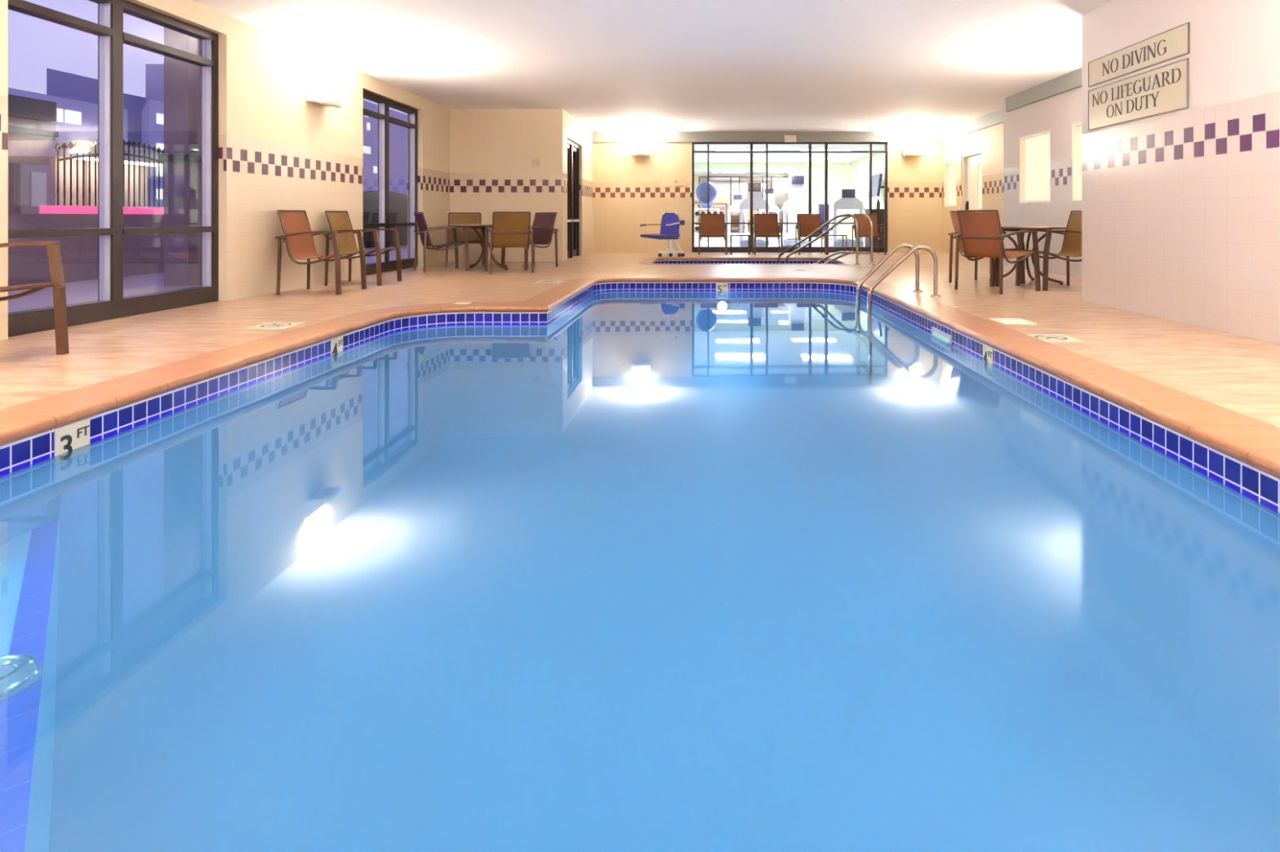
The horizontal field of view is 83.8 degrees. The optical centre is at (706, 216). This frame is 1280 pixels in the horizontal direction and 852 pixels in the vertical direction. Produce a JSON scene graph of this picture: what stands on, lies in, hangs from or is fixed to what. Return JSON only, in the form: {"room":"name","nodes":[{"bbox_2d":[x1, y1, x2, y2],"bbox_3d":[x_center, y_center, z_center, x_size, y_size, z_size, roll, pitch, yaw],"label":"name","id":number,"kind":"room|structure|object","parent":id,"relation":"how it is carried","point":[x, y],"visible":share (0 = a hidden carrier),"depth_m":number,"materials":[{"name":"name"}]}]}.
{"room":"indoor swimming pool","nodes":[
{"label":"indoor swimming pool","id":0,"kind":"room"},
{"bbox_2d":[0,0,449,340],"bbox_3d":[-4.805,-0.575,4.725,0.250,2.790,16.450,0,0,0],"label":"wall","id":1,"kind":"structure","parent":0,"point":[279,149],"depth_m":7.82,"materials":[{"name":"tile"}]},
{"bbox_2d":[8,0,218,337],"bbox_3d":[-4.817,-0.480,5.845,0.125,2.600,2.170,0,0,0],"label":"window","id":2,"kind":"structure","parent":1,"relation":"in","point":[111,304],"depth_m":5.75,"materials":[{"name":"brown metal"}]},
{"bbox_2d":[305,84,342,108],"bbox_3d":[-4.549,-1.442,8.500,0.262,0.225,0.424,0,0,0],"label":"wall lamp","id":3,"kind":"object","parent":1,"relation":"attached to","point":[326,98],"visible":1,"depth_m":8.33,"materials":[{"name":"beige ceramic"}]},
{"bbox_2d":[363,90,417,275],"bbox_3d":[-4.817,-0.470,10.700,0.125,2.580,2.040,0,0,0],"label":"glass door","id":4,"kind":"structure","parent":1,"relation":"in","point":[383,117],"depth_m":10.63,"materials":[{"name":"brown metal"}]},
{"bbox_2d":[449,108,564,262],"bbox_3d":[-3.775,-0.575,13.050,2.310,2.790,0.200,0,0,0],"label":"wall","id":5,"kind":"structure","parent":0,"point":[492,150],"depth_m":12.95,"materials":[{"name":"tile"}]},
{"bbox_2d":[531,158,540,166],"bbox_3d":[-3.105,-0.990,12.940,0.150,0.140,0.019,0,0,0],"label":"wall plate","id":6,"kind":"object","parent":5,"relation":"attached to","point":[535,162],"visible":1,"depth_m":12.93,"materials":[{"name":"beige plastic"}]},
{"bbox_2d":[564,111,592,261],"bbox_3d":[-2.745,-0.575,14.775,0.250,2.790,3.250,0,0,0],"label":"wall","id":7,"kind":"structure","parent":0,"point":[575,131],"depth_m":15.13,"materials":[{"name":"tile"}]},
{"bbox_2d":[567,139,579,257],"bbox_3d":[-2.735,-0.340,14.200,0.130,2.320,1.600,0,0,0],"label":"door","id":8,"kind":"structure","parent":7,"relation":"in","point":[573,149],"depth_m":14.63,"materials":[{"name":"brown metal"}]},
{"bbox_2d":[0,252,1279,427],"bbox_3d":[0.405,0.820,6.450,10.670,0.001,20.300,0,0,0],"label":"floor","id":9,"kind":"structure","parent":0,"point":[1241,375],"depth_m":5.54,"materials":[{"name":"tile"}]},
{"bbox_2d":[0,241,69,355],"bbox_3d":[-4.165,0.372,3.950,0.685,0.898,0.623,0,0,0],"label":"patio chair","id":10,"kind":"object","parent":9,"relation":"on","point":[57,283],"visible":1,"depth_m":4.22,"materials":[{"name":"brown metal"}]},
{"bbox_2d":[243,322,306,328],"bbox_3d":[-3.240,0.817,5.350,0.300,0.006,0.300,0,0,0],"label":"marker","id":11,"kind":"object","parent":9,"relation":"on","point":[268,325],"visible":1,"depth_m":5.31,"materials":[{"name":"tile"}]},
{"bbox_2d":[275,209,366,294],"bbox_3d":[-4.205,0.372,7.780,0.685,0.898,0.623,0,0,-1],"label":"patio chair","id":12,"kind":"object","parent":9,"relation":"on","point":[298,235],"visible":1,"depth_m":7.68,"materials":[{"name":"orange fabric"}]},
{"bbox_2d":[323,210,401,285],"bbox_3d":[-4.226,0.372,8.760,0.685,0.898,0.623,0,0,-1],"label":"patio chair","id":13,"kind":"object","parent":9,"relation":"on","point":[338,220],"visible":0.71,"depth_m":8.72,"materials":[{"name":"brown fabric"}]},
{"bbox_2d":[413,211,469,272],"bbox_3d":[-4.054,0.372,10.857,0.685,0.898,0.623,0,0,-35],"label":"patio chair","id":14,"kind":"object","parent":9,"relation":"on","point":[424,231],"visible":1,"depth_m":10.78,"materials":[{"name":"brown metal"}]},
{"bbox_2d":[445,212,485,267],"bbox_3d":[-4.022,0.372,11.855,0.623,0.898,0.685,0,0,-20],"label":"patio chair","id":15,"kind":"object","parent":9,"relation":"on","point":[454,218],"visible":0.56,"depth_m":12.08,"materials":[{"name":"brown fabric"}]},
{"bbox_2d":[447,224,507,271],"bbox_3d":[-3.460,0.469,11.200,1.166,0.702,1.166,0,0,-17],"label":"round table","id":16,"kind":"object","parent":9,"relation":"on","point":[473,227],"visible":0.59,"depth_m":11.00,"materials":[{"name":"brown metal"}]},
{"bbox_2d":[484,211,533,274],"bbox_3d":[-2.928,0.372,10.545,0.623,0.898,0.685,0,0,-22],"label":"patio chair","id":17,"kind":"object","parent":9,"relation":"on","point":[509,229],"visible":1,"depth_m":10.32,"materials":[{"name":"brown fabric"}]},
{"bbox_2d":[501,212,558,269],"bbox_3d":[-2.877,0.372,11.604,0.623,0.898,0.685,0,0,37],"label":"patio chair","id":18,"kind":"object","parent":9,"relation":"on","point":[543,224],"visible":0.56,"depth_m":11.73,"materials":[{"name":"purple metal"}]},
{"bbox_2d":[534,280,563,283],"bbox_3d":[-1.980,0.817,8.950,0.300,0.006,0.300,0,0,0],"label":"marker","id":19,"kind":"object","parent":9,"relation":"on","point":[539,282],"visible":1,"depth_m":8.91,"materials":[{"name":"tile"}]},
{"bbox_2d":[0,275,1279,851],"bbox_3d":[-0.385,1.414,4.940,5.210,1.212,9.620,0,0,0],"label":"swimming pool","id":20,"kind":"object","parent":9,"relation":"in","point":[558,569],"depth_m":3.25,"materials":[{"name":"liquid"}]},
{"bbox_2d":[0,653,42,703],"bbox_3d":[-1.875,1.208,1.860,0.200,0.056,0.200,0,0,0],"label":"fitting","id":21,"kind":"object","parent":20,"relation":"on","point":[19,673],"visible":1,"depth_m":1.87,"materials":[{"name":"silver metal"}]},
{"bbox_2d":[53,418,89,464],"bbox_3d":[-2.667,0.942,2.990,0.006,0.140,0.165,0,0,0],"label":"depth marker","id":22,"kind":"object","parent":20,"relation":"attached to","point":[71,441],"visible":1,"depth_m":2.98,"materials":[{"name":"tile"}]},
{"bbox_2d":[330,335,342,359],"bbox_3d":[-2.667,0.942,5.130,0.006,0.140,0.165,0,0,0],"label":"depth marker","id":23,"kind":"object","parent":20,"relation":"attached to","point":[336,344],"visible":1,"depth_m":5.12,"materials":[{"name":"tile"}]},
{"bbox_2d":[715,282,728,290],"bbox_3d":[0.210,0.942,9.427,0.165,0.140,0.006,0,0,0],"label":"depth marker","id":24,"kind":"object","parent":20,"relation":"attached to","point":[719,286],"visible":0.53,"depth_m":9.43,"materials":[{"name":"tile"}]},
{"bbox_2d":[713,297,731,315],"bbox_3d":[0.210,1.180,9.409,0.240,0.240,0.041,0,0,0],"label":"underwater light","id":25,"kind":"object","parent":20,"relation":"attached to","point":[722,306],"visible":0.94,"depth_m":9.40,"materials":[{"name":"silver metal"}]},
{"bbox_2d":[586,290,865,299],"bbox_3d":[-0.385,0.980,4.940,4.570,0.001,8.980,0,0,0],"label":"tile border","id":26,"kind":"object","parent":20,"relation":"in","point":[615,294],"visible":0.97,"depth_m":9.01,"materials":[{"name":"blue tile"}]},
{"bbox_2d":[856,243,941,384],"bbox_3d":[2.026,1.004,7.540,0.778,1.432,0.570,0,0,0],"label":"pool ladder","id":27,"kind":"object","parent":20,"relation":"attached to","point":[867,343],"visible":1,"depth_m":7.31,"materials":[{"name":"metal"}]},
{"bbox_2d":[930,326,951,351],"bbox_3d":[1.882,0.980,5.720,0.034,0.120,0.460,0,0,0],"label":"skimmer","id":28,"kind":"object","parent":20,"relation":"attached to","point":[941,337],"visible":1,"depth_m":5.68,"materials":[{"name":"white plastic"}]},
{"bbox_2d":[982,344,992,369],"bbox_3d":[1.897,0.942,4.790,0.006,0.140,0.165,0,0,0],"label":"depth marker","id":29,"kind":"object","parent":20,"relation":"attached to","point":[987,351],"visible":1,"depth_m":4.78,"materials":[{"name":"tile"}]},
{"bbox_2d":[640,209,684,257],"bbox_3d":[-0.907,0.333,14.723,0.934,0.973,0.506,0,0,0],"label":"lift","id":30,"kind":"object","parent":9,"relation":"on","point":[670,222],"visible":1,"depth_m":14.76,"materials":[{"name":"blue plastic"}]},
{"bbox_2d":[697,213,727,254],"bbox_3d":[0.140,0.372,15.626,0.623,0.898,0.685,0,0,0],"label":"patio chair","id":31,"kind":"object","parent":9,"relation":"on","point":[711,225],"visible":1,"depth_m":15.86,"materials":[{"name":"brown fabric"}]},
{"bbox_2d":[729,234,750,254],"bbox_3d":[0.740,0.605,15.550,0.420,0.430,0.400,0,0,0],"label":"side table","id":32,"kind":"object","parent":9,"relation":"on","point":[731,235],"visible":1,"depth_m":15.35,"materials":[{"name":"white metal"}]},
{"bbox_2d":[639,257,858,265],"bbox_3d":[0.750,1.266,13.275,3.900,0.908,2.250,0,0,0],"label":"pool","id":33,"kind":"object","parent":9,"relation":"in","point":[656,260],"visible":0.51,"depth_m":14.18,"materials":[{"name":"ceramic"}]},
{"bbox_2d":[751,213,782,254],"bbox_3d":[1.340,0.372,15.626,0.623,0.898,0.685,0,0,0],"label":"patio chair","id":34,"kind":"object","parent":9,"relation":"on","point":[765,225],"visible":0.99,"depth_m":15.87,"materials":[{"name":"brown fabric"}]},
{"bbox_2d":[791,269,809,271],"bbox_3d":[1.440,0.817,10.900,0.260,0.006,0.260,0,0,0],"label":"marker","id":35,"kind":"object","parent":9,"relation":"on","point":[791,269],"visible":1,"depth_m":10.82,"materials":[{"name":"tile"}]},
{"bbox_2d":[795,213,827,254],"bbox_3d":[2.300,0.372,15.626,0.623,0.898,0.685,0,0,0],"label":"patio chair","id":36,"kind":"object","parent":9,"relation":"on","point":[806,224],"visible":0.88,"depth_m":15.88,"materials":[{"name":"brown fabric"}]},
{"bbox_2d":[777,213,859,264],"bbox_3d":[2.007,0.631,13.056,0.100,1.382,2.100,0,0,-36],"label":"handrail","id":37,"kind":"object","parent":9,"relation":"on","point":[855,252],"visible":0.79,"depth_m":12.65,"materials":[{"name":"metal"}]},
{"bbox_2d":[784,213,875,265],"bbox_3d":[2.180,0.631,12.749,0.100,1.382,1.924,0,0,-45],"label":"handrail","id":38,"kind":"object","parent":9,"relation":"on","point":[868,217],"visible":0.81,"depth_m":12.48,"materials":[{"name":"metal"}]},
{"bbox_2d":[824,234,847,254],"bbox_3d":[2.830,0.605,15.550,0.420,0.430,0.400,0,0,0],"label":"side table","id":39,"kind":"object","parent":9,"relation":"on","point":[828,235],"visible":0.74,"depth_m":15.37,"materials":[{"name":"brown metal"}]},
{"bbox_2d":[851,213,886,254],"bbox_3d":[3.570,0.372,15.626,0.623,0.898,0.685,0,0,0],"label":"patio chair","id":40,"kind":"object","parent":9,"relation":"on","point":[864,224],"visible":0.88,"depth_m":15.86,"materials":[{"name":"brown fabric"}]},
{"bbox_2d":[947,210,1025,286],"bbox_3d":[3.467,0.372,8.804,0.623,0.898,0.685,0,0,-38],"label":"patio chair","id":41,"kind":"object","parent":9,"relation":"on","point":[953,215],"visible":0.23,"depth_m":8.84,"materials":[{"name":"brown metal"}]},
{"bbox_2d":[953,209,1040,294],"bbox_3d":[3.245,0.372,7.947,0.685,0.898,0.623,0,0,-31],"label":"patio chair","id":42,"kind":"object","parent":9,"relation":"on","point":[982,237],"visible":1,"depth_m":7.83,"materials":[{"name":"orange fabric"}]},
{"bbox_2d":[990,318,1036,324],"bbox_3d":[2.400,0.817,5.560,0.240,0.006,0.280,0,0,0],"label":"lid","id":43,"kind":"object","parent":9,"relation":"on","point":[1005,321],"visible":1,"depth_m":5.55,"materials":[{"name":"white plastic"}]},
{"bbox_2d":[989,226,1066,284],"bbox_3d":[3.980,0.469,8.860,1.006,0.702,1.006,0,0,-9],"label":"round table","id":44,"kind":"object","parent":9,"relation":"on","point":[1004,228],"visible":0.59,"depth_m":8.79,"materials":[{"name":"brown metal"}]},
{"bbox_2d":[1015,210,1081,291],"bbox_3d":[4.056,0.372,8.200,0.685,0.898,0.623,0,0,-5],"label":"patio chair","id":45,"kind":"object","parent":9,"relation":"on","point":[1072,242],"visible":0.68,"depth_m":8.29,"materials":[{"name":"brown metal"}]},
{"bbox_2d":[1025,333,1084,342],"bbox_3d":[2.330,0.817,4.800,0.300,0.006,0.300,0,0,0],"label":"marker","id":46,"kind":"object","parent":9,"relation":"on","point":[1045,337],"visible":1,"depth_m":4.78,"materials":[{"name":"tile"}]},
{"bbox_2d":[191,0,1110,131],"bbox_3d":[0.380,-2.045,6.400,10.920,0.150,20.400,0,0,0],"label":"ceiling","id":47,"kind":"structure","parent":0,"point":[612,65],"depth_m":8.60,"materials":[{"name":"white paint"}]},
{"bbox_2d":[592,142,942,252],"bbox_3d":[1.410,-0.575,16.500,8.560,2.790,0.200,0,0,0],"label":"wall","id":48,"kind":"structure","parent":0,"point":[628,193],"depth_m":16.40,"materials":[{"name":"paint"}]},
{"bbox_2d":[631,146,650,155],"bbox_3d":[-1.500,-1.502,16.269,0.424,0.225,0.262,0,0,0],"label":"wall lamp","id":49,"kind":"object","parent":48,"relation":"attached to","point":[635,152],"visible":1,"depth_m":16.26,"materials":[{"name":"beige ceramic"}]},
{"bbox_2d":[660,152,685,186],"bbox_3d":[-0.760,-1.100,16.392,0.580,0.760,0.015,0,0,0],"label":"notice","id":50,"kind":"object","parent":48,"relation":"attached to","point":[673,165],"visible":1,"depth_m":16.39,"materials":[{"name":"beige paper"}]},
{"bbox_2d":[592,131,940,142],"bbox_3d":[1.385,-1.850,16.375,8.010,0.240,0.050,0,0,0],"label":"ceiling beam","id":51,"kind":"structure","parent":48,"relation":"attached to","point":[597,136],"depth_m":16.35,"materials":[{"name":"white paint"}]},
{"bbox_2d":[692,142,887,252],"bbox_3d":[1.930,-0.455,16.480,4.520,2.550,0.120,0,0,0],"label":"window","id":52,"kind":"structure","parent":48,"relation":"in","point":[695,249],"depth_m":16.43,"materials":[{"name":"brown metal"}]},
{"bbox_2d":[784,135,795,142],"bbox_3d":[1.930,-1.795,16.290,0.260,0.150,0.119,0,0,0],"label":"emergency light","id":53,"kind":"object","parent":48,"relation":"attached to","point":[787,138],"visible":1,"depth_m":16.26,"materials":[{"name":"beige plastic"}]},
{"bbox_2d":[901,146,922,155],"bbox_3d":[4.720,-1.502,16.269,0.424,0.225,0.262,0,0,0],"label":"wall lamp","id":54,"kind":"object","parent":48,"relation":"attached to","point":[904,152],"visible":1,"depth_m":16.26,"materials":[{"name":"beige ceramic"}]},
{"bbox_2d":[693,162,850,241],"bbox_3d":[1.675,-0.490,23.450,6.350,2.620,0.100,0,0,0],"label":"wall","id":55,"kind":"structure","parent":0,"point":[836,171],"depth_m":23.40,"materials":[{"name":"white paint"}]},
{"bbox_2d":[693,168,788,232],"bbox_3d":[0.750,-0.530,23.390,3.900,2.100,0.019,0,0,0],"label":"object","id":56,"kind":"object","parent":55,"relation":"attached to","point":[731,184],"visible":0.57,"depth_m":23.38,"materials":[{"name":"white mirror"}]},
{"bbox_2d":[693,241,865,246],"bbox_3d":[1.675,0.870,20.050,6.350,0.100,6.900,0,0,0],"label":"floor","id":57,"kind":"structure","parent":0,"point":[695,243],"depth_m":21.18,"materials":[{"name":"white"}]},
{"bbox_2d":[693,203,728,246],"bbox_3d":[0.000,0.240,17.700,1.060,1.160,0.400,0,0,0],"label":"dumbbell rack","id":58,"kind":"object","parent":57,"relation":"on","point":[726,215],"visible":0.3,"depth_m":17.50,"materials":[{"name":"white metal"}]},
{"bbox_2d":[695,181,717,203],"bbox_3d":[0.000,-0.615,17.700,0.544,0.544,0.544,0,0,0],"label":"exercise ball","id":59,"kind":"object","parent":58,"relation":"on","point":[701,190],"visible":0.88,"depth_m":17.51,"materials":[{"name":"blue rubber"}]},
{"bbox_2d":[693,203,725,204],"bbox_3d":[0.000,-0.325,17.700,0.940,0.030,0.400,0,0,0],"label":"shelf","id":60,"kind":"object","parent":58,"relation":"attached to","point":[694,203],"depth_m":17.53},
{"bbox_2d":[737,182,769,246],"bbox_3d":[1.250,-0.060,19.225,0.800,1.640,1.750,0,0,0],"label":"treadmill","id":61,"kind":"object","parent":57,"relation":"on","point":[758,202],"visible":0.6,"depth_m":18.42,"materials":[{"name":"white plastic"}]},
{"bbox_2d":[747,182,760,191],"bbox_3d":[1.250,-0.770,18.445,0.340,0.220,0.070,0,0,0],"label":"monitor","id":62,"kind":"object","parent":61,"relation":"on","point":[756,186],"depth_m":18.41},
{"bbox_2d":[777,175,813,245],"bbox_3d":[2.450,-0.170,19.825,0.800,1.860,1.750,0,0,0],"label":"treadmill","id":63,"kind":"object","parent":57,"relation":"on","point":[797,201],"visible":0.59,"depth_m":19.02,"materials":[{"name":"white plastic"}]},
{"bbox_2d":[789,175,804,198],"bbox_3d":[2.450,-0.800,19.075,0.400,0.600,0.130,0,0,0],"label":"monitor","id":64,"kind":"object","parent":63,"relation":"on","point":[797,187],"depth_m":19.04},
{"bbox_2d":[804,180,841,244],"bbox_3d":[3.500,-0.130,20.950,1.080,1.900,0.700,0,0,0],"label":"machine","id":65,"kind":"object","parent":57,"relation":"on","point":[820,206],"visible":0.54,"depth_m":21.15,"materials":[{"name":"blue metal"}]},
{"bbox_2d":[822,189,863,246],"bbox_3d":[3.650,0.025,19.025,0.800,1.470,1.750,0,0,0],"label":"treadmill","id":66,"kind":"object","parent":57,"relation":"on","point":[848,200],"visible":0.91,"depth_m":18.22,"materials":[{"name":"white plastic"}]},
{"bbox_2d":[840,189,856,197],"bbox_3d":[3.650,-0.600,18.275,0.400,0.220,0.130,0,0,0],"label":"monitor","id":67,"kind":"object","parent":66,"relation":"on","point":[845,193],"depth_m":18.21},
{"bbox_2d":[863,208,884,246],"bbox_3d":[4.200,0.315,17.145,0.700,1.010,0.510,0,0,0],"label":"storage cabinet","id":68,"kind":"object","parent":57,"relation":"on","point":[880,212],"visible":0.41,"depth_m":16.91,"materials":[{"name":"brown wood"}]},
{"bbox_2d":[875,199,879,208],"bbox_3d":[4.150,-0.310,17.150,0.090,0.240,0.090,0,0,0],"label":"spray bottle","id":69,"kind":"object","parent":68,"relation":"on","point":[877,203],"visible":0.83,"depth_m":17.12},
{"bbox_2d":[693,144,884,162],"bbox_3d":[1.675,-1.850,20.050,6.350,0.100,6.900,0,0,0],"label":"ceiling","id":70,"kind":"structure","parent":0,"point":[698,157],"depth_m":20.25,"materials":[{"name":"white paint"}]},
{"bbox_2d":[714,156,761,159],"bbox_3d":[0.950,-1.788,21.500,1.400,0.023,0.660,0,0,0],"label":"ceiling light","id":71,"kind":"object","parent":70,"relation":"attached to","point":[715,157],"visible":1,"depth_m":21.36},
{"bbox_2d":[713,148,765,151],"bbox_3d":[0.900,-1.788,18.900,1.400,0.023,0.660,0,0,0],"label":"ceiling light","id":72,"kind":"object","parent":70,"relation":"attached to","point":[714,149],"visible":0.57,"depth_m":18.77,"materials":[{"name":"white plastic"}]},
{"bbox_2d":[789,156,839,159],"bbox_3d":[3.250,-1.788,21.500,1.400,0.023,0.660,0,0,0],"label":"ceiling panel","id":73,"kind":"object","parent":70,"relation":"attached to","point":[791,157],"visible":1,"depth_m":21.36,"materials":[{"name":"white"}]},
{"bbox_2d":[798,148,855,151],"bbox_3d":[3.200,-1.788,18.900,1.400,0.023,0.660,0,0,0],"label":"ceiling light","id":74,"kind":"object","parent":70,"relation":"attached to","point":[801,149],"visible":0.61,"depth_m":18.77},
{"bbox_2d":[850,149,884,244],"bbox_3d":[4.800,-0.490,20.000,0.100,2.620,6.800,0,0,0],"label":"wall","id":75,"kind":"structure","parent":0,"point":[860,167],"depth_m":21.27,"materials":[{"name":"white paint"}]},
{"bbox_2d":[867,173,884,197],"bbox_3d":[4.579,-0.831,18.900,0.327,0.604,1.000,0,0,0],"label":"television","id":76,"kind":"object","parent":75,"relation":"attached to","point":[876,179],"visible":0.75,"depth_m":18.62,"materials":[{"name":"black plastic"}]},
{"bbox_2d":[942,122,1003,259],"bbox_3d":[5.565,-0.575,14.175,0.250,2.790,4.450,0,0,0],"label":"wall","id":77,"kind":"structure","parent":0,"point":[989,140],"depth_m":13.95,"materials":[{"name":"tile"}]},
{"bbox_2d":[944,160,956,206],"bbox_3d":[5.543,-0.730,15.850,0.195,1.000,0.800,0,0,0],"label":"window","id":78,"kind":"structure","parent":77,"relation":"in","point":[950,168],"depth_m":16.08,"materials":[{"name":"beige glass"}]},
{"bbox_2d":[940,108,1003,142],"bbox_3d":[5.415,-1.850,14.175,0.050,0.240,4.450,0,0,0],"label":"trim","id":79,"kind":"structure","parent":77,"relation":"attached to","point":[996,117],"depth_m":14.33,"materials":[{"name":"white paint"}]},
{"bbox_2d":[962,149,982,254],"bbox_3d":[5.550,-0.260,14.575,0.180,2.160,1.150,0,0,0],"label":"door","id":80,"kind":"structure","parent":77,"relation":"in","point":[971,161],"depth_m":14.77,"materials":[{"name":"beige wood"}]},
{"bbox_2d":[1003,99,1008,266],"bbox_3d":[5.345,-0.575,11.850,0.690,2.790,0.200,0,0,0],"label":"wall","id":81,"kind":"structure","parent":0,"point":[1005,113],"depth_m":11.88,"materials":[{"name":"tile"}]},
{"bbox_2d":[1008,86,1081,278],"bbox_3d":[5.125,-0.575,9.350,0.250,2.790,4.800,0,0,0],"label":"wall","id":82,"kind":"structure","parent":0,"point":[1057,113],"depth_m":10.30,"materials":[{"name":"tile"}]},
{"bbox_2d":[1019,129,1050,203],"bbox_3d":[5.103,-0.745,10.840,0.195,1.050,1.040,0,0,0],"label":"window","id":83,"kind":"structure","parent":82,"relation":"in","point":[1034,148],"depth_m":10.98,"materials":[{"name":"beige glass"}]},
{"bbox_2d":[1005,67,1081,111],"bbox_3d":[4.975,-1.855,9.350,0.050,0.230,4.800,0,0,0],"label":"trim","id":84,"kind":"structure","parent":82,"relation":"attached to","point":[1072,80],"depth_m":10.35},
{"bbox_2d":[1071,121,1081,200],"bbox_3d":[5.103,-0.745,9.285,0.195,1.050,0.870,0,0,0],"label":"window","id":85,"kind":"structure","parent":82,"relation":"in","point":[1076,127],"depth_m":9.69,"materials":[{"name":"beige glass"}]},
{"bbox_2d":[1081,9,1093,302],"bbox_3d":[4.463,-0.575,6.850,1.575,2.790,0.200,0,0,0],"label":"wall","id":86,"kind":"structure","parent":0,"point":[1087,18],"depth_m":6.86,"materials":[{"name":"tile"}]},
{"bbox_2d":[1093,0,1279,345],"bbox_3d":[3.800,-0.575,1.625,0.250,2.790,10.250,0,0,0],"label":"wall","id":87,"kind":"structure","parent":0,"point":[1186,202],"depth_m":5.29,"materials":[{"name":"tile"}]},
{"bbox_2d":[1088,57,1189,130],"bbox_3d":[3.667,-1.020,6.105,0.014,0.382,1.402,0,0,0],"label":"wall sign","id":88,"kind":"object","parent":87,"relation":"attached to","point":[1164,89],"visible":1,"depth_m":5.98,"materials":[{"name":"beige plastic"}]},
{"bbox_2d":[1088,22,1190,87],"bbox_3d":[3.667,-1.363,6.100,0.014,0.237,1.412,0,0,0],"label":"wall sign","id":89,"kind":"object","parent":87,"relation":"attached to","point":[1175,42],"visible":1,"depth_m":5.96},
{"label":"outside","id":90,"kind":"structure","parent":0,"visible":0},
{"bbox_2d":[8,244,407,312],"bbox_3d":[-37.465,0.890,25.000,65.070,0.100,90.000,0,0,0],"label":"courtyard","id":91,"kind":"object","parent":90,"point":[81,291],"depth_m":8.24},
{"bbox_2d":[8,93,58,213],"bbox_3d":[-14.900,-0.620,7.550,6.200,2.920,11.100,0,0,0],"label":"building","id":92,"kind":"structure","parent":91,"relation":"on","point":[28,185],"depth_m":12.51,"materials":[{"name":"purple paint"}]},
{"bbox_2d":[8,87,127,146],"bbox_3d":[-24.975,-1.620,18.500,6.050,4.920,17.000,0,0,0],"label":"office block","id":93,"kind":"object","parent":91,"relation":"on","point":[76,120],"visible":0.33,"depth_m":24.70,"materials":[{"name":"grey concrete"}]},
{"bbox_2d":[46,67,97,104],"bbox_3d":[-34.254,-2.980,39.047,3.086,7.600,15.852,0,0,-39],"label":"tower block","id":94,"kind":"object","parent":91,"relation":"on","point":[59,83],"visible":0.19,"depth_m":33.56,"materials":[{"name":"stone"}]},
{"bbox_2d":[8,140,162,206],"bbox_3d":[-10.425,-0.155,11.400,2.350,1.950,1.800,0,0,0],"label":"pavilion","id":95,"kind":"object","parent":91,"relation":"on","point":[20,152],"visible":0.23,"depth_m":10.87,"materials":[{"name":"white"}]},
{"bbox_2d":[60,156,82,205],"bbox_3d":[-9.710,-0.055,10.860,0.020,1.750,0.400,0,0,0],"label":"curtain","id":96,"kind":"object","parent":95,"relation":"hanging from","point":[73,161],"depth_m":10.87,"materials":[{"name":"white fabric"}]},
{"bbox_2d":[92,160,97,205],"bbox_3d":[-9.710,-0.055,11.420,0.020,1.750,0.400,0,0,0],"label":"curtain","id":97,"kind":"object","parent":95,"relation":"hanging from","point":[93,162],"depth_m":11.26,"materials":[{"name":"white fabric"}]},
{"bbox_2d":[74,157,161,166],"bbox_3d":[-9.425,-0.884,11.400,0.150,0.029,1.600,0,0,0],"label":"strip light","id":98,"kind":"object","parent":95,"relation":"attached to","point":[81,158],"depth_m":11.59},
{"bbox_2d":[124,164,138,206],"bbox_3d":[-9.710,-0.055,11.960,0.020,1.750,0.400,0,0,0],"label":"curtain","id":99,"kind":"object","parent":95,"relation":"hanging from","point":[126,165],"depth_m":11.98,"materials":[{"name":"white fabric"}]},
{"bbox_2d":[8,204,164,285],"bbox_3d":[-8.400,0.345,10.250,0.400,0.990,3.900,0,0,0],"label":"planter","id":100,"kind":"object","parent":91,"relation":"on","point":[143,254],"visible":0.44,"depth_m":9.27,"materials":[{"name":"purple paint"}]},
{"bbox_2d":[54,139,164,207],"bbox_3d":[-8.900,-0.185,10.950,0.060,2.010,2.460,0,0,0],"label":"metal fence","id":101,"kind":"object","parent":91,"relation":"on","point":[89,143],"visible":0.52,"depth_m":10.84,"materials":[{"name":"black metal"}]},
{"bbox_2d":[123,93,145,147],"bbox_3d":[-34.254,-2.780,42.697,2.649,7.200,15.305,0,0,-39],"label":"tower block","id":102,"kind":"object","parent":91,"relation":"on","point":[134,104],"visible":0.06,"depth_m":37.25,"materials":[{"name":"stone"}]},
{"bbox_2d":[141,99,164,207],"bbox_3d":[-25.595,-2.130,34.099,2.368,5.900,7.457,0,0,-39],"label":"narrow office","id":103,"kind":"structure","parent":91,"relation":"on","point":[153,113],"depth_m":31.04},
{"bbox_2d":[159,26,200,285],"bbox_3d":[-6.450,-1.270,8.855,0.360,4.220,0.490,0,0,0],"label":"stucco column","id":104,"kind":"structure","parent":91,"relation":"on","point":[181,157],"depth_m":8.64,"materials":[{"name":"paint"}]},
{"bbox_2d":[145,64,407,195],"bbox_3d":[-26.975,-3.680,50.000,6.050,9.000,24.000,0,0,0],"label":"far office","id":105,"kind":"structure","parent":91,"relation":"on","point":[154,73],"depth_m":51.34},
{"bbox_2d":[363,190,407,247],"bbox_3d":[-9.600,0.120,21.000,2.000,1.800,6.000,0,0,0],"label":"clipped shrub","id":106,"kind":"object","parent":91,"relation":"on","point":[397,202],"visible":0.16,"depth_m":19.83,"materials":[{"name":"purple plant"}]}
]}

